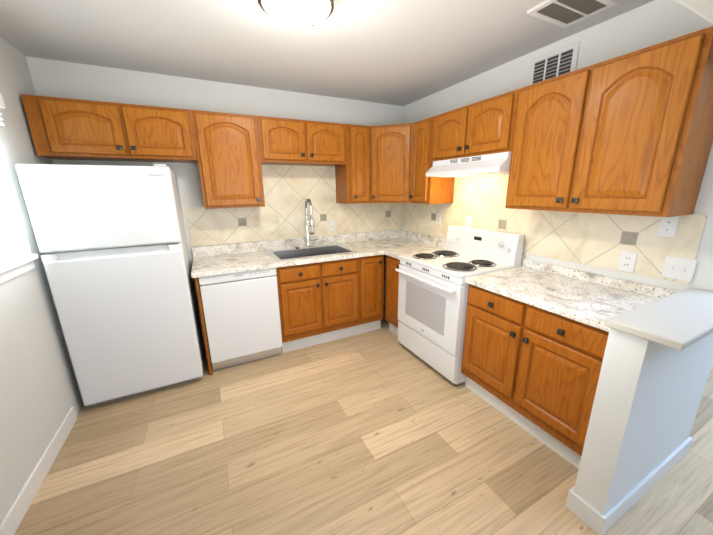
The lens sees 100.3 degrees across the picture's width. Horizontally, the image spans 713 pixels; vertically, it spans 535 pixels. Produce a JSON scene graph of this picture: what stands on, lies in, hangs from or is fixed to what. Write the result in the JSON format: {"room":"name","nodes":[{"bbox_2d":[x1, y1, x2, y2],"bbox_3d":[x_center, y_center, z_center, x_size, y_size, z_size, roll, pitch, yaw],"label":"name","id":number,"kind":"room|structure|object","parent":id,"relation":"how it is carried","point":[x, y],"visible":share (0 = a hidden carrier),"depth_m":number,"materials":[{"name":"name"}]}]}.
{"room":"kitchen","nodes":[
{"label":"kitchen","id":0,"kind":"room"},
{"bbox_2d":[0,37,82,523],"bbox_3d":[-1.986,-0.110,1.669,0.120,2.440,1.600,-8,16,-26],"label":"wall","id":1,"kind":"structure","parent":0,"point":[39,387],"depth_m":1.74,"materials":[{"name":"white paint"}]},
{"bbox_2d":[0,93,37,283],"bbox_3d":[-1.814,-0.383,1.344,0.175,0.980,0.825,-8,16,-26],"label":"window","id":2,"kind":"structure","parent":1,"relation":"in","point":[10,245],"depth_m":1.68,"materials":[{"name":"white"}]},
{"bbox_2d":[0,406,76,534],"bbox_3d":[-1.742,1.095,1.668,0.014,0.105,0.874,-8,16,-26],"label":"baseboard","id":3,"kind":"structure","parent":1,"relation":"attached to","point":[13,518],"depth_m":1.56,"materials":[{"name":"white wood"}]},
{"bbox_2d":[28,57,403,343],"bbox_3d":[0.092,-0.644,3.607,8.840,2.440,0.120,-8,16,-26],"label":"wall","id":4,"kind":"structure","parent":0,"point":[54,78],"depth_m":2.61,"materials":[{"name":"white paint"}]},
{"bbox_2d":[21,94,132,160],"bbox_3d":[-1.982,-0.994,2.182,0.510,0.370,0.318,-8,16,-26],"label":"upper cabinet","id":5,"kind":"object","parent":4,"relation":"attached to","point":[60,128],"depth_m":2.05,"materials":[{"name":"brown wood"}]},
{"bbox_2d":[121,103,200,162],"bbox_3d":[-1.554,-1.054,2.389,0.449,0.370,0.318,-8,16,-26],"label":"upper cabinet","id":6,"kind":"object","parent":4,"relation":"attached to","point":[156,134],"depth_m":2.26,"materials":[{"name":"brown wood"}]},
{"bbox_2d":[193,110,264,208],"bbox_3d":[-1.128,-0.924,2.644,0.499,0.760,0.318,-8,16,-26],"label":"upper cabinet","id":7,"kind":"object","parent":4,"relation":"attached to","point":[228,144],"depth_m":2.50,"materials":[{"name":"brown wood"}]},
{"bbox_2d":[261,116,308,165],"bbox_3d":[-0.721,-1.170,2.793,0.415,0.370,0.318,-8,16,-26],"label":"upper cabinet","id":8,"kind":"object","parent":4,"relation":"attached to","point":[284,141],"depth_m":2.67,"materials":[{"name":"brown wood"}]},
{"bbox_2d":[186,164,401,246],"bbox_3d":[-0.507,-0.703,3.207,2.340,0.748,0.008,-8,16,-26],"label":"tile backsplash","id":9,"kind":"structure","parent":4,"relation":"attached to","point":[286,188],"depth_m":3.11,"materials":[{"name":"beige tile"}]},
{"bbox_2d":[329,220,334,230],"bbox_3d":[-0.274,-0.476,3.375,0.072,0.115,0.009,-8,16,-26],"label":"electrical outlet plate","id":10,"kind":"object","parent":9,"relation":"attached to","point":[331,223],"depth_m":3.37,"materials":[{"name":"white plastic"}]},
{"bbox_2d":[309,121,348,165],"bbox_3d":[-0.351,-1.222,2.972,0.414,0.370,0.318,-8,16,-26],"label":"upper cabinet","id":11,"kind":"object","parent":4,"relation":"attached to","point":[328,142],"depth_m":2.85,"materials":[{"name":"brown wood"}]},
{"bbox_2d":[335,124,368,203],"bbox_3d":[-0.042,-1.076,3.171,0.271,0.760,0.318,-8,16,-26],"label":"upper cabinet","id":12,"kind":"object","parent":4,"relation":"attached to","point":[352,181],"depth_m":3.05,"materials":[{"name":"brown wood"}]},
{"bbox_2d":[0,0,653,105],"bbox_3d":[1.453,-1.196,0.637,8.840,0.100,6.240,-8,16,-26],"label":"ceiling","id":13,"kind":"structure","parent":0,"point":[399,52],"depth_m":1.90,"materials":[{"name":"white paint"}]},
{"bbox_2d":[258,0,333,25],"bbox_3d":[-0.283,-1.260,1.405,0.356,0.122,0.356,-8,16,-26],"label":"ceiling light","id":14,"kind":"object","parent":13,"relation":"attached to","point":[301,12],"visible":1,"depth_m":1.40,"materials":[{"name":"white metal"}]},
{"bbox_2d":[527,0,617,27],"bbox_3d":[1.142,-1.382,1.584,0.350,0.012,0.260,-8,16,-26],"label":"ceiling vent","id":15,"kind":"object","parent":13,"relation":"in","point":[564,13],"visible":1,"depth_m":1.60,"materials":[{"name":"white metal"}]},
{"bbox_2d":[14,306,712,534],"bbox_3d":[1.485,1.261,1.281,8.840,0.100,6.240,-8,16,-26],"label":"floor","id":16,"kind":"structure","parent":0,"point":[382,431],"depth_m":1.70,"materials":[{"name":"brown wood"}]},
{"bbox_2d":[15,164,202,406],"bbox_3d":[-1.744,0.095,2.345,0.757,1.695,0.667,-8,16,-26],"label":"refrigerator","id":17,"kind":"object","parent":16,"relation":"on","point":[111,240],"visible":1,"depth_m":2.03,"materials":[{"name":"white painted metal"}]},
{"bbox_2d":[195,278,282,375],"bbox_3d":[-1.097,0.390,2.818,0.648,0.868,0.608,-8,16,-26],"label":"base cabinet","id":18,"kind":"object","parent":16,"relation":"on","point":[196,279],"depth_m":2.43,"materials":[{"name":"brown wood"}]},
{"bbox_2d":[198,268,281,370],"bbox_3d":[-1.089,0.394,2.808,0.599,0.866,0.598,-8,16,-26],"label":"dishwasher","id":19,"kind":"object","parent":16,"relation":"on","point":[241,310],"visible":0.94,"depth_m":2.54,"materials":[{"name":"white painted metal"},{"name":"white plastic"}]},
{"bbox_2d":[276,257,362,352],"bbox_3d":[-0.452,0.302,3.123,0.824,0.868,0.621,-8,16,-26],"label":"base cabinet","id":20,"kind":"object","parent":16,"relation":"on","point":[321,302],"depth_m":2.86,"materials":[{"name":"brown wood"}]},
{"bbox_2d":[191,198,422,277],"bbox_3d":[-0.353,-0.328,3.005,2.354,0.725,0.640,-8,16,-26],"label":"countertop","id":21,"kind":"structure","parent":20,"relation":"on","point":[211,260],"depth_m":2.98,"materials":[{"name":"stone"}]},
{"bbox_2d":[295,198,317,248],"bbox_3d":[-0.502,-0.451,3.076,0.251,0.521,0.213,-8,16,-26],"label":"faucet","id":22,"kind":"object","parent":21,"relation":"on","point":[307,200],"depth_m":3.12,"materials":[{"name":"silver metal"}]},
{"bbox_2d":[266,244,357,260],"bbox_3d":[-0.460,-0.067,3.040,0.804,0.204,0.534,-8,16,-26],"label":"sink","id":23,"kind":"object","parent":21,"relation":"in","point":[302,251],"depth_m":3.14,"materials":[{"name":"silver metal"}]},
{"bbox_2d":[363,255,382,332],"bbox_3d":[0.023,0.235,3.354,0.316,0.868,0.621,-8,16,-26],"label":"base cabinet","id":24,"kind":"object","parent":16,"relation":"on","point":[372,265],"depth_m":3.10,"materials":[{"name":"brown wood"}]},
{"bbox_2d":[383,254,398,335],"bbox_3d":[0.632,0.281,3.152,0.621,0.868,0.333,-8,16,-26],"label":"base cabinet","id":25,"kind":"object","parent":16,"relation":"on","point":[392,276],"depth_m":3.03,"materials":[{"name":"brown wood"}]},
{"bbox_2d":[383,234,445,259],"bbox_3d":[0.623,-0.203,3.003,0.644,0.133,0.299,-8,16,-26],"label":"countertop","id":26,"kind":"structure","parent":25,"relation":"on","point":[392,247],"depth_m":3.20,"materials":[{"name":"stone"}]},
{"bbox_2d":[395,225,523,385],"bbox_3d":[0.823,0.269,2.612,0.698,1.160,0.763,-8,16,-26],"label":"range","id":27,"kind":"object","parent":16,"relation":"on","point":[433,287],"visible":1,"depth_m":2.42,"materials":[{"name":"white metal"}]},
{"bbox_2d":[461,284,608,468],"bbox_3d":[1.252,0.585,1.961,0.621,0.868,0.884,-8,16,-26],"label":"base cabinet","id":28,"kind":"object","parent":16,"relation":"on","point":[534,371],"depth_m":1.74,"materials":[{"name":"brown wood"}]},
{"bbox_2d":[465,259,678,331],"bbox_3d":[1.249,0.119,1.821,0.630,0.096,0.913,-8,16,-26],"label":"countertop","id":29,"kind":"structure","parent":28,"relation":"on","point":[592,299],"depth_m":1.76,"materials":[{"name":"stone"}]},
{"bbox_2d":[400,0,712,447],"bbox_3d":[1.194,-0.411,2.662,0.132,2.440,2.610,-8,16,-26],"label":"wall","id":30,"kind":"structure","parent":0,"point":[656,366],"depth_m":1.44,"materials":[{"name":"white paint"}]},
{"bbox_2d":[369,123,412,202],"bbox_3d":[0.417,-1.099,3.236,0.607,0.760,0.607,-8,16,-26],"label":"upper cabinet","id":31,"kind":"object","parent":30,"relation":"attached to","point":[389,145],"depth_m":3.03,"materials":[{"name":"brown wood"}]},
{"bbox_2d":[409,117,454,203],"bbox_3d":[0.748,-1.018,2.910,0.318,0.760,0.288,-8,16,-26],"label":"upper cabinet","id":32,"kind":"object","parent":30,"relation":"attached to","point":[423,189],"depth_m":2.84,"materials":[{"name":"brown wood"}]},
{"bbox_2d":[429,106,464,161],"bbox_3d":[0.902,-1.125,2.562,0.318,0.380,0.404,-8,16,-26],"label":"upper cabinet","id":33,"kind":"object","parent":30,"relation":"attached to","point":[445,144],"depth_m":2.50,"materials":[{"name":"brown wood"}]},
{"bbox_2d":[426,152,510,176],"bbox_3d":[0.970,-0.819,2.417,0.397,0.136,0.763,-8,16,-26],"label":"range hood","id":34,"kind":"object","parent":33,"relation":"attached to","point":[490,164],"visible":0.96,"depth_m":2.26,"materials":[{"name":"white metal"}]},
{"bbox_2d":[461,90,516,157],"bbox_3d":[1.084,-1.035,2.212,0.318,0.380,0.405,-8,16,-26],"label":"upper cabinet","id":35,"kind":"object","parent":30,"relation":"attached to","point":[488,122],"depth_m":2.13,"materials":[{"name":"brown wood"}]},
{"bbox_2d":[505,68,584,210],"bbox_3d":[1.274,-0.759,1.899,0.318,0.760,0.427,-8,16,-26],"label":"upper cabinet","id":36,"kind":"object","parent":30,"relation":"attached to","point":[545,113],"depth_m":1.81,"materials":[{"name":"brown wood"}]},
{"bbox_2d":[398,174,707,283],"bbox_3d":[1.143,-0.495,2.611,0.007,0.870,2.615,-8,16,-26],"label":"tile backsplash","id":37,"kind":"structure","parent":30,"relation":"attached to","point":[598,240],"depth_m":2.07,"materials":[{"name":"beige tile"}]},
{"bbox_2d":[436,213,440,223],"bbox_3d":[0.867,-0.519,3.151,0.009,0.115,0.072,-8,16,-26],"label":"electrical outlet plate","id":38,"kind":"object","parent":37,"relation":"attached to","point":[438,215],"depth_m":3.15,"materials":[{"name":"white plastic"}]},
{"bbox_2d":[465,215,471,226],"bbox_3d":[1.051,-0.429,2.798,0.009,0.115,0.072,-8,16,-26],"label":"electrical outlet plate","id":39,"kind":"object","parent":37,"relation":"attached to","point":[468,220],"depth_m":2.79,"materials":[{"name":"white plastic"}]},
{"bbox_2d":[618,251,637,272],"bbox_3d":[1.607,-0.034,1.765,0.009,0.120,0.075,-8,16,-26],"label":"electrical outlet plate","id":40,"kind":"object","parent":37,"relation":"attached to","point":[627,262],"depth_m":1.76,"materials":[{"name":"white plastic"}]},
{"bbox_2d":[657,216,679,237],"bbox_3d":[1.666,-0.222,1.591,0.007,0.115,0.072,-8,16,-26],"label":"electrical outlet plate","id":41,"kind":"object","parent":37,"relation":"attached to","point":[668,226],"depth_m":1.59,"materials":[{"name":"white plastic"}]},
{"bbox_2d":[661,256,697,281],"bbox_3d":[1.702,0.007,1.574,0.014,0.118,0.118,-8,16,-26],"label":"electrical outlet plate","id":42,"kind":"object","parent":37,"relation":"attached to","point":[679,268],"depth_m":1.57,"materials":[{"name":"white plastic"}]},
{"bbox_2d":[529,41,579,84],"bbox_3d":[1.315,-1.316,2.009,0.014,0.250,0.310,-8,16,-26],"label":"air vent","id":43,"kind":"object","parent":30,"relation":"in","point":[559,62],"visible":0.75,"depth_m":1.98,"materials":[{"name":"white metal"}]},
{"bbox_2d":[561,26,712,216],"bbox_3d":[1.466,-0.665,1.530,0.318,0.760,0.427,-8,16,-26],"label":"upper cabinet","id":44,"kind":"object","parent":30,"relation":"attached to","point":[631,133],"depth_m":1.41,"materials":[{"name":"brown wood"}]},
{"bbox_2d":[588,438,692,534],"bbox_3d":[1.496,1.092,1.521,0.929,0.105,0.017,-8,16,-26],"label":"baseboard","id":45,"kind":"structure","parent":30,"relation":"attached to","point":[592,518],"depth_m":1.44,"materials":[{"name":"white wood"}]},
{"bbox_2d":[700,244,712,303],"bbox_3d":[5.362,-0.512,2.846,0.120,2.440,6.000,-8,16,-26],"label":"wall","id":46,"kind":"structure","parent":0,"point":[706,289],"depth_m":1.48,"materials":[{"name":"white paint"}]}
]}

